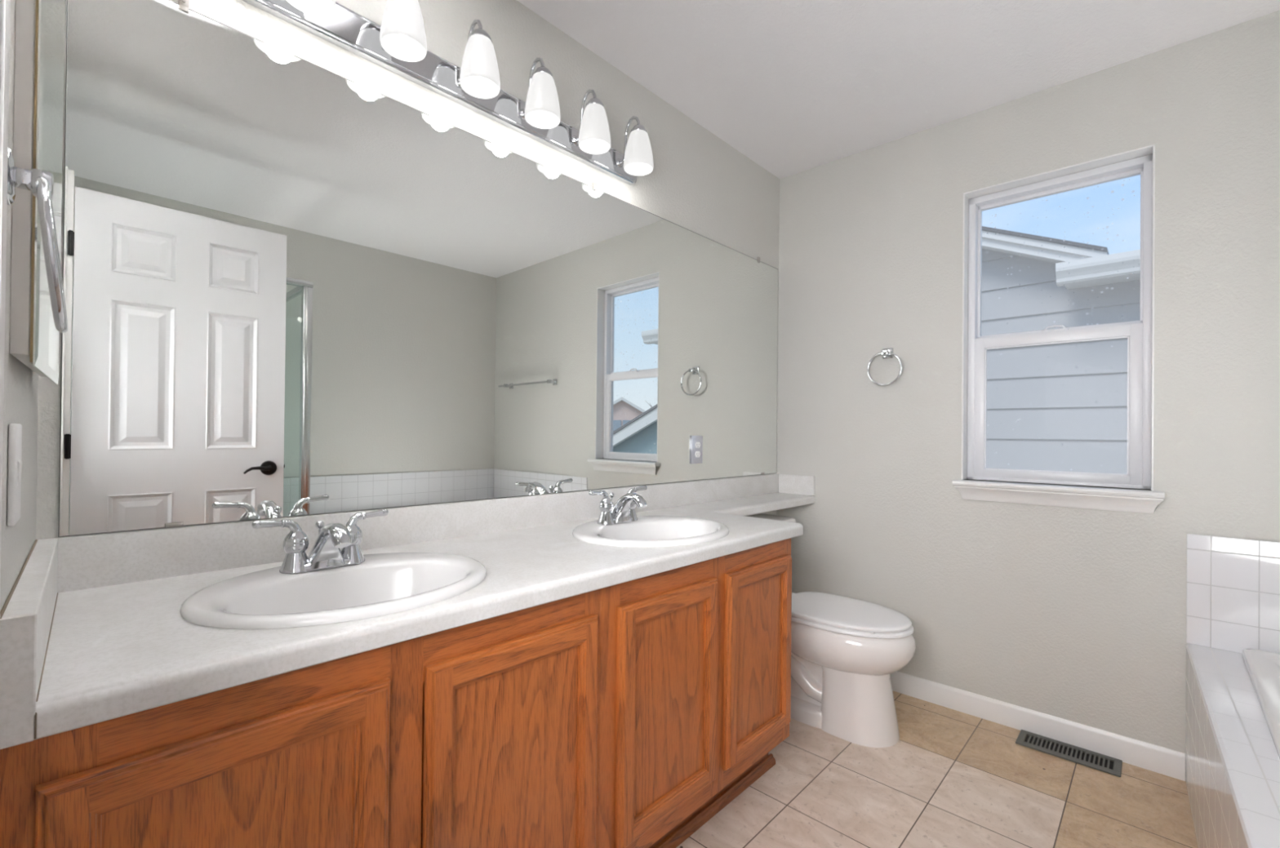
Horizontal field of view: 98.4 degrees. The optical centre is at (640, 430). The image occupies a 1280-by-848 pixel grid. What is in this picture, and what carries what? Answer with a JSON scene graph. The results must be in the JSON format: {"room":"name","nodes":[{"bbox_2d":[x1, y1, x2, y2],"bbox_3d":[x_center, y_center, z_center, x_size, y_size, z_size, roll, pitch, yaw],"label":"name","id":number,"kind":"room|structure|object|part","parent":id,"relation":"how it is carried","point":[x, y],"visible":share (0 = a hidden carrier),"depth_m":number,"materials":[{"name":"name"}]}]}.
{"room":"bathroom","nodes":[
{"label":"bathroom","id":0,"kind":"room"},
{"bbox_2d":[0,0,38,611],"bbox_3d":[-0.129,-0.102,-0.046,0.120,2.440,2.878,1,0,-45],"label":"wall","id":1,"kind":"structure","parent":0,"point":[20,401],"depth_m":0.68,"materials":[{"name":"paint"}]},
{"bbox_2d":[0,0,10,592],"bbox_3d":[-0.511,0.057,0.432,0.058,2.120,0.018,0,0,43],"label":"door frame","id":2,"kind":"structure","parent":1,"relation":"attached to","point":[5,5],"depth_m":0.42,"materials":[{"name":"white paint"}]},
{"bbox_2d":[6,423,22,526],"bbox_3d":[-0.730,0.050,0.645,0.008,0.116,0.075,1,0,-45],"label":"light switch","id":3,"kind":"object","parent":1,"relation":"attached to","point":[15,430],"visible":1,"depth_m":0.62,"materials":[{"name":"white plastic"}]},
{"bbox_2d":[8,0,65,384],"bbox_3d":[-0.826,-0.409,0.763,0.022,0.670,0.379,1,0,-44],"label":"medicine cabinet","id":4,"kind":"object","parent":1,"relation":"attached to","point":[39,24],"visible":0.96,"depth_m":0.63,"materials":[{"name":"white"}]},
{"bbox_3d":[-0.819,-0.409,0.770,0.003,0.670,0.379,1,0,-44],"label":"mirror door","id":5,"kind":"part","parent":4,"relation":"part of","materials":[{"name":"silver metal"}]},
{"bbox_2d":[7,147,68,333],"bbox_3d":[-0.608,-0.186,0.555,0.048,0.171,0.152,1,0,-45],"label":"towel ring","id":6,"kind":"object","parent":1,"relation":"attached to","point":[40,182],"visible":0.98,"depth_m":0.53,"materials":[{"name":"silver metal"}]},
{"bbox_2d":[35,0,779,539],"bbox_3d":[-0.214,-0.091,1.956,0.120,2.440,2.871,0,0,43],"label":"wall","id":7,"kind":"structure","parent":0,"point":[698,182],"depth_m":1.78,"materials":[{"name":"paint"}]},
{"bbox_2d":[37,473,780,592],"bbox_3d":[-0.174,0.254,1.899,0.018,0.096,2.570,0,0,43],"label":"backsplash","id":8,"kind":"structure","parent":7,"relation":"attached to","point":[100,560],"depth_m":1.29,"materials":[{"name":"laminate"}]},
{"bbox_2d":[58,0,777,537],"bbox_3d":[-0.167,-0.326,1.910,0.010,1.062,2.528,0,0,43],"label":"wall mirror","id":9,"kind":"object","parent":7,"relation":"attached to","point":[293,286],"visible":1,"depth_m":1.32,"materials":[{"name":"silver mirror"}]},
{"bbox_2d":[690,435,702,463],"bbox_3d":[0.239,0.081,2.334,0.010,0.118,0.074,0,0,43],"label":"power outlet","id":10,"kind":"object","parent":9,"relation":"attached to","point":[696,449],"visible":1,"depth_m":2.33,"materials":[{"name":"grey plastic"}]},
{"bbox_2d":[694,451,700,457],"bbox_3d":[0.241,0.100,2.332,0.003,0.025,0.034,0,0,43],"label":"receptacle","id":11,"kind":"object","parent":10,"relation":"attached to","point":[697,454],"depth_m":2.33,"materials":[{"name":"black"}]},
{"bbox_2d":[695,442,700,448],"bbox_3d":[0.241,0.061,2.332,0.003,0.025,0.034,0,0,43],"label":"receptacle","id":12,"kind":"object","parent":10,"relation":"attached to","point":[697,444],"depth_m":2.33,"materials":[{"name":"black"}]},
{"bbox_2d":[242,0,653,185],"bbox_3d":[-0.385,-1.009,1.562,0.168,0.195,1.222,0,0,43],"label":"vanity light","id":13,"kind":"object","parent":7,"relation":"attached to","point":[398,46],"visible":1,"depth_m":1.50,"materials":[{"name":"white glass"}]},
{"bbox_3d":[-0.706,-0.980,1.175,0.104,0.127,0.104,0,0,43],"label":"lamp shade","id":14,"kind":"part","parent":13,"relation":"part of","materials":[{"name":"white glass"}]},
{"bbox_3d":[-0.566,-0.978,1.323,0.104,0.127,0.104,0,0,43],"label":"lamp shade","id":15,"kind":"part","parent":13,"relation":"part of","materials":[{"name":"white glass"}]},
{"bbox_3d":[-0.458,-1.028,1.502,0.100,0.159,0.032,0,0,43],"label":"lamp arm","id":16,"kind":"part","parent":13,"relation":"part of","materials":[{"name":"silver metal"}]},
{"bbox_3d":[-0.426,-0.976,1.471,0.104,0.127,0.104,0,0,43],"label":"lamp shade","id":17,"kind":"part","parent":13,"relation":"part of","materials":[{"name":"white glass"}]},
{"bbox_3d":[-0.318,-1.026,1.650,0.100,0.159,0.032,0,0,43],"label":"lamp arm","id":18,"kind":"part","parent":13,"relation":"part of","materials":[{"name":"silver metal"}]},
{"bbox_3d":[-0.286,-0.974,1.619,0.104,0.127,0.104,0,0,43],"label":"lamp shade","id":19,"kind":"part","parent":13,"relation":"part of","materials":[{"name":"white glass"}]},
{"bbox_3d":[-0.179,-1.024,1.799,0.100,0.159,0.032,0,0,43],"label":"lamp arm","id":20,"kind":"part","parent":13,"relation":"part of","materials":[{"name":"silver metal"}]},
{"bbox_3d":[-0.147,-0.971,1.768,0.104,0.127,0.104,0,0,43],"label":"lamp shade","id":21,"kind":"part","parent":13,"relation":"part of","materials":[{"name":"white glass"}]},
{"bbox_3d":[-0.039,-1.021,1.947,0.100,0.159,0.032,0,0,43],"label":"lamp arm","id":22,"kind":"part","parent":13,"relation":"part of","materials":[{"name":"silver metal"}]},
{"bbox_3d":[-0.007,-0.969,1.916,0.104,0.127,0.104,0,0,43],"label":"lamp shade","id":23,"kind":"part","parent":13,"relation":"part of","materials":[{"name":"white glass"}]},
{"bbox_2d":[516,0,1279,178],"bbox_3d":[0.831,-1.357,0.990,2.958,0.100,2.871,0,0,43],"label":"ceiling","id":24,"kind":"structure","parent":0,"point":[793,86],"depth_m":1.90,"materials":[{"name":"paint"}]},
{"bbox_2d":[676,690,1198,847],"bbox_3d":[0.805,1.183,0.975,2.958,0.100,2.871,0,0,43],"label":"floor","id":25,"kind":"structure","parent":0,"point":[951,779],"depth_m":1.71,"materials":[{"name":"tile"}]},
{"bbox_2d":[0,589,600,847],"bbox_3d":[-0.577,0.726,1.076,0.564,0.789,0.860,0,0,43],"label":"vanity cabinet","id":26,"kind":"object","parent":25,"relation":"on","point":[482,734],"visible":0.8,"depth_m":0.84,"materials":[{"name":"brown wood"}]},
{"bbox_3d":[-0.526,0.664,0.733,0.020,0.548,0.377,0,0,43],"label":"door","id":27,"kind":"part","parent":26,"relation":"part of","materials":[{"name":"brown wood"}]},
{"bbox_3d":[-0.531,0.664,0.737,0.004,0.448,0.277,0,0,43],"label":"door panel","id":28,"kind":"part","parent":26,"relation":"part of","materials":[{"name":"brown wood"}]},
{"bbox_2d":[0,473,814,749],"bbox_3d":[0.023,0.272,1.702,0.576,0.136,2.590,0,0,43],"label":"countertop","id":29,"kind":"structure","parent":26,"relation":"on","point":[93,630],"depth_m":1.01,"materials":[{"name":"laminate"}]},
{"bbox_2d":[251,508,388,573],"bbox_3d":[-0.644,0.224,1.129,0.190,0.107,0.176,1,0,-4],"label":"faucet","id":30,"kind":"object","parent":29,"relation":"on","point":[326,553],"visible":1,"depth_m":1.09,"materials":[{"name":"silver metal"}]},
{"bbox_3d":[-0.701,0.189,1.070,0.021,0.039,0.087,0,0,37],"label":"lever","id":31,"kind":"part","parent":30,"relation":"part of","materials":[{"name":"silver metal"}]},
{"bbox_3d":[-0.682,0.237,1.095,0.055,0.080,0.055,0,0,43],"label":"handle","id":32,"kind":"part","parent":30,"relation":"part of","materials":[{"name":"silver metal"}]},
{"bbox_3d":[-0.669,0.230,1.152,0.016,0.084,0.016,0,0,43],"label":"lift rod","id":33,"kind":"part","parent":30,"relation":"part of","materials":[{"name":"silver metal"}]},
{"bbox_3d":[-0.648,0.270,1.131,0.052,0.015,0.132,0,0,43],"label":"plate","id":34,"kind":"part","parent":30,"relation":"part of","materials":[{"name":"silver metal"}]},
{"bbox_3d":[-0.617,0.230,1.103,0.151,0.095,0.072,0,0,43],"label":"spout","id":35,"kind":"part","parent":30,"relation":"part of","materials":[{"name":"silver metal"}]},
{"bbox_3d":[-0.613,0.238,1.169,0.055,0.080,0.055,0,0,43],"label":"handle","id":36,"kind":"part","parent":30,"relation":"part of","materials":[{"name":"silver metal"}]},
{"bbox_3d":[-0.589,0.191,1.190,0.087,0.039,0.021,1,0,-40],"label":"lever","id":37,"kind":"part","parent":30,"relation":"part of","materials":[{"name":"silver metal"}]},
{"bbox_2d":[179,552,486,629],"bbox_3d":[-0.543,0.353,1.042,0.432,0.152,0.504,0,0,43],"label":"sink","id":38,"kind":"object","parent":29,"relation":"in","point":[391,583],"visible":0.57,"depth_m":1.05,"materials":[{"name":"white ceramic"}]},
{"bbox_2d":[588,485,647,524],"bbox_3d":[-0.068,0.234,1.740,0.190,0.107,0.176,1,0,-4],"label":"faucet","id":39,"kind":"object","parent":29,"relation":"on","point":[623,511],"visible":1,"depth_m":1.70,"materials":[{"name":"silver metal"}]},
{"bbox_3d":[-0.125,0.199,1.681,0.021,0.039,0.087,0,0,37],"label":"lever","id":40,"kind":"part","parent":39,"relation":"part of","materials":[{"name":"silver metal"}]},
{"bbox_3d":[-0.106,0.247,1.706,0.055,0.080,0.055,0,0,43],"label":"handle","id":41,"kind":"part","parent":39,"relation":"part of","materials":[{"name":"silver metal"}]},
{"bbox_3d":[-0.093,0.239,1.763,0.016,0.084,0.016,0,0,43],"label":"lift rod","id":42,"kind":"part","parent":39,"relation":"part of","materials":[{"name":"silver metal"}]},
{"bbox_3d":[-0.071,0.280,1.742,0.052,0.015,0.132,0,0,43],"label":"plate","id":43,"kind":"part","parent":39,"relation":"part of","materials":[{"name":"silver metal"}]},
{"bbox_3d":[-0.041,0.239,1.714,0.151,0.095,0.072,0,0,43],"label":"spout","id":44,"kind":"part","parent":39,"relation":"part of","materials":[{"name":"silver metal"}]},
{"bbox_3d":[-0.036,0.248,1.780,0.055,0.080,0.055,0,0,43],"label":"handle","id":45,"kind":"part","parent":39,"relation":"part of","materials":[{"name":"silver metal"}]},
{"bbox_3d":[-0.012,0.201,1.801,0.087,0.039,0.021,1,0,-40],"label":"lever","id":46,"kind":"part","parent":39,"relation":"part of","materials":[{"name":"silver metal"}]},
{"bbox_2d":[572,515,728,547],"bbox_3d":[0.034,0.362,1.653,0.432,0.152,0.504,0,0,43],"label":"sink","id":47,"kind":"object","parent":29,"relation":"in","point":[648,531],"visible":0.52,"depth_m":1.71,"materials":[{"name":"white ceramic"}]},
{"bbox_3d":[-0.225,0.669,1.052,0.020,0.548,0.381,0,0,43],"label":"door","id":48,"kind":"part","parent":26,"relation":"part of","materials":[{"name":"brown wood"}]},
{"bbox_3d":[-0.229,0.669,1.056,0.004,0.448,0.281,0,0,43],"label":"door panel","id":49,"kind":"part","parent":26,"relation":"part of","materials":[{"name":"brown wood"}]},
{"bbox_2d":[597,537,791,847],"bbox_3d":[0.017,0.735,1.705,0.564,0.789,0.870,0,0,43],"label":"vanity cabinet","id":50,"kind":"object","parent":25,"relation":"on","point":[695,686],"visible":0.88,"depth_m":1.44,"materials":[{"name":"brown wood"}]},
{"bbox_3d":[0.078,0.674,1.373,0.020,0.548,0.372,0,0,43],"label":"door","id":51,"kind":"part","parent":50,"relation":"part of","materials":[{"name":"brown wood"}]},
{"bbox_3d":[0.074,0.674,1.377,0.004,0.448,0.272,0,0,43],"label":"door panel","id":52,"kind":"part","parent":50,"relation":"part of","materials":[{"name":"brown wood"}]},
{"bbox_3d":[0.154,1.115,1.570,0.018,0.030,0.870,0,0,43],"label":"shoe molding","id":53,"kind":"part","parent":50,"relation":"part of","materials":[{"name":"brown wood"}]},
{"bbox_3d":[0.364,0.679,1.677,0.020,0.548,0.362,0,0,43],"label":"door","id":54,"kind":"part","parent":50,"relation":"part of","materials":[{"name":"brown wood"}]},
{"bbox_3d":[0.360,0.679,1.681,0.004,0.448,0.262,0,0,43],"label":"door panel","id":55,"kind":"part","parent":50,"relation":"part of","materials":[{"name":"brown wood"}]},
{"bbox_2d":[746,513,915,747],"bbox_3d":[0.702,0.770,2.254,0.773,0.740,0.472,0,0,43],"label":"toilet","id":56,"kind":"object","parent":25,"relation":"on","point":[845,651],"visible":0.66,"depth_m":2.04,"materials":[{"name":"white ceramic"}]},
{"bbox_3d":[0.499,0.419,2.451,0.206,0.040,0.472,0,0,43],"label":"tank lid","id":57,"kind":"part","parent":56,"relation":"part of","materials":[{"name":"white ceramic"}]},
{"bbox_3d":[0.794,0.710,2.167,0.493,0.025,0.360,0,0,43],"label":"lid","id":58,"kind":"part","parent":56,"relation":"part of","materials":[{"name":"white plastic"}]},
{"bbox_3d":[0.795,0.730,2.166,0.502,0.016,0.362,0,0,43],"label":"seat","id":59,"kind":"part","parent":56,"relation":"part of","materials":[{"name":"white plastic"}]},
{"bbox_3d":[0.782,0.821,2.178,0.551,0.166,0.376,0,0,43],"label":"bowl","id":60,"kind":"part","parent":56,"relation":"part of","materials":[{"name":"white ceramic"}]},
{"bbox_2d":[1015,729,1122,777],"bbox_3d":[1.518,1.143,1.967,0.293,0.006,0.126,0,0,43],"label":"floor vent","id":61,"kind":"object","parent":25,"relation":"in","point":[1092,760],"visible":1,"depth_m":1.96,"materials":[{"name":"grey metal"}]},
{"bbox_2d":[1185,643,1279,847],"bbox_3d":[1.690,0.916,0.821,1.220,0.450,1.616,0,0,43],"label":"tub surround","id":62,"kind":"object","parent":25,"relation":"on","point":[1233,761],"visible":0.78,"depth_m":1.29,"materials":[{"name":"white tile"}]},
{"bbox_2d":[1242,648,1279,759],"bbox_3d":[1.725,0.882,0.829,1.015,0.439,1.495,0,0,43],"label":"bathtub","id":63,"kind":"object","parent":62,"relation":"in","point":[1263,667],"visible":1,"depth_m":1.47,"materials":[{"name":"white ceramic"}]},
{"bbox_2d":[777,9,1279,753],"bbox_3d":[1.764,-0.071,1.957,2.878,2.440,0.140,0,0,43],"label":"wall","id":64,"kind":"structure","parent":0,"point":[1076,615],"depth_m":2.10,"materials":[{"name":"paint"}]},
{"bbox_2d":[866,347,902,386],"bbox_3d":[1.089,-0.282,2.455,0.152,0.171,0.052,0,0,43],"label":"towel ring","id":65,"kind":"object","parent":64,"relation":"attached to","point":[886,353],"visible":1,"depth_m":2.45,"materials":[{"name":"silver metal"}]},
{"bbox_2d":[889,671,1185,781],"bbox_3d":[1.238,1.103,2.322,1.496,0.085,0.014,0,0,43],"label":"baseboard","id":66,"kind":"structure","parent":64,"relation":"attached to","point":[1161,760],"depth_m":2.06,"materials":[{"name":"white paint"}]},
{"bbox_2d":[952,143,1164,513],"bbox_3d":[1.567,-0.348,2.108,0.628,1.259,0.194,0,0,43],"label":"window","id":67,"kind":"structure","parent":64,"relation":"in","point":[1140,335],"depth_m":2.08,"materials":[{"name":"white paint"}]},
{"bbox_3d":[1.594,-0.089,2.141,0.457,0.515,0.003,0,0,43],"label":"pane","id":68,"kind":"part","parent":67,"relation":"part of","materials":[{"name":"clear glass"}]},
{"bbox_3d":[1.592,-0.094,2.139,0.521,0.577,0.037,0,0,43],"label":"sash","id":69,"kind":"part","parent":67,"relation":"part of","materials":[{"name":"white plastic"}]},
{"bbox_3d":[1.535,0.215,2.076,0.628,0.022,0.116,0,0,43],"label":"sill","id":70,"kind":"part","parent":67,"relation":"part of","materials":[{"name":"white paint"}]},
{"bbox_3d":[1.621,-0.657,2.167,0.521,0.580,0.024,0,0,43],"label":"sash","id":71,"kind":"part","parent":67,"relation":"part of","materials":[{"name":"white plastic"}]},
{"bbox_3d":[1.622,-0.659,2.167,0.507,0.555,0.003,0,0,43],"label":"pane","id":72,"kind":"part","parent":67,"relation":"part of","materials":[{"name":"clear glass"}]},
{"bbox_2d":[1186,533,1279,653],"bbox_3d":[2.238,0.521,1.407,1.208,0.358,0.009,0,0,43],"label":"wall tile","id":73,"kind":"structure","parent":64,"relation":"attached to","point":[1233,588],"depth_m":1.74,"materials":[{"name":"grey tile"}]},
{"label":"ground","id":74,"kind":"structure","parent":0,"visible":0},
{"bbox_2d":[981,226,1140,474],"bbox_3d":[3.598,0.571,6.094,6.150,7.242,4.544,0,0,43],"label":"neighbor house","id":75,"kind":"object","parent":74,"relation":"on","point":[1058,377],"visible":0.2,"depth_m":3.99,"materials":[{"name":"grey"}]}
]}

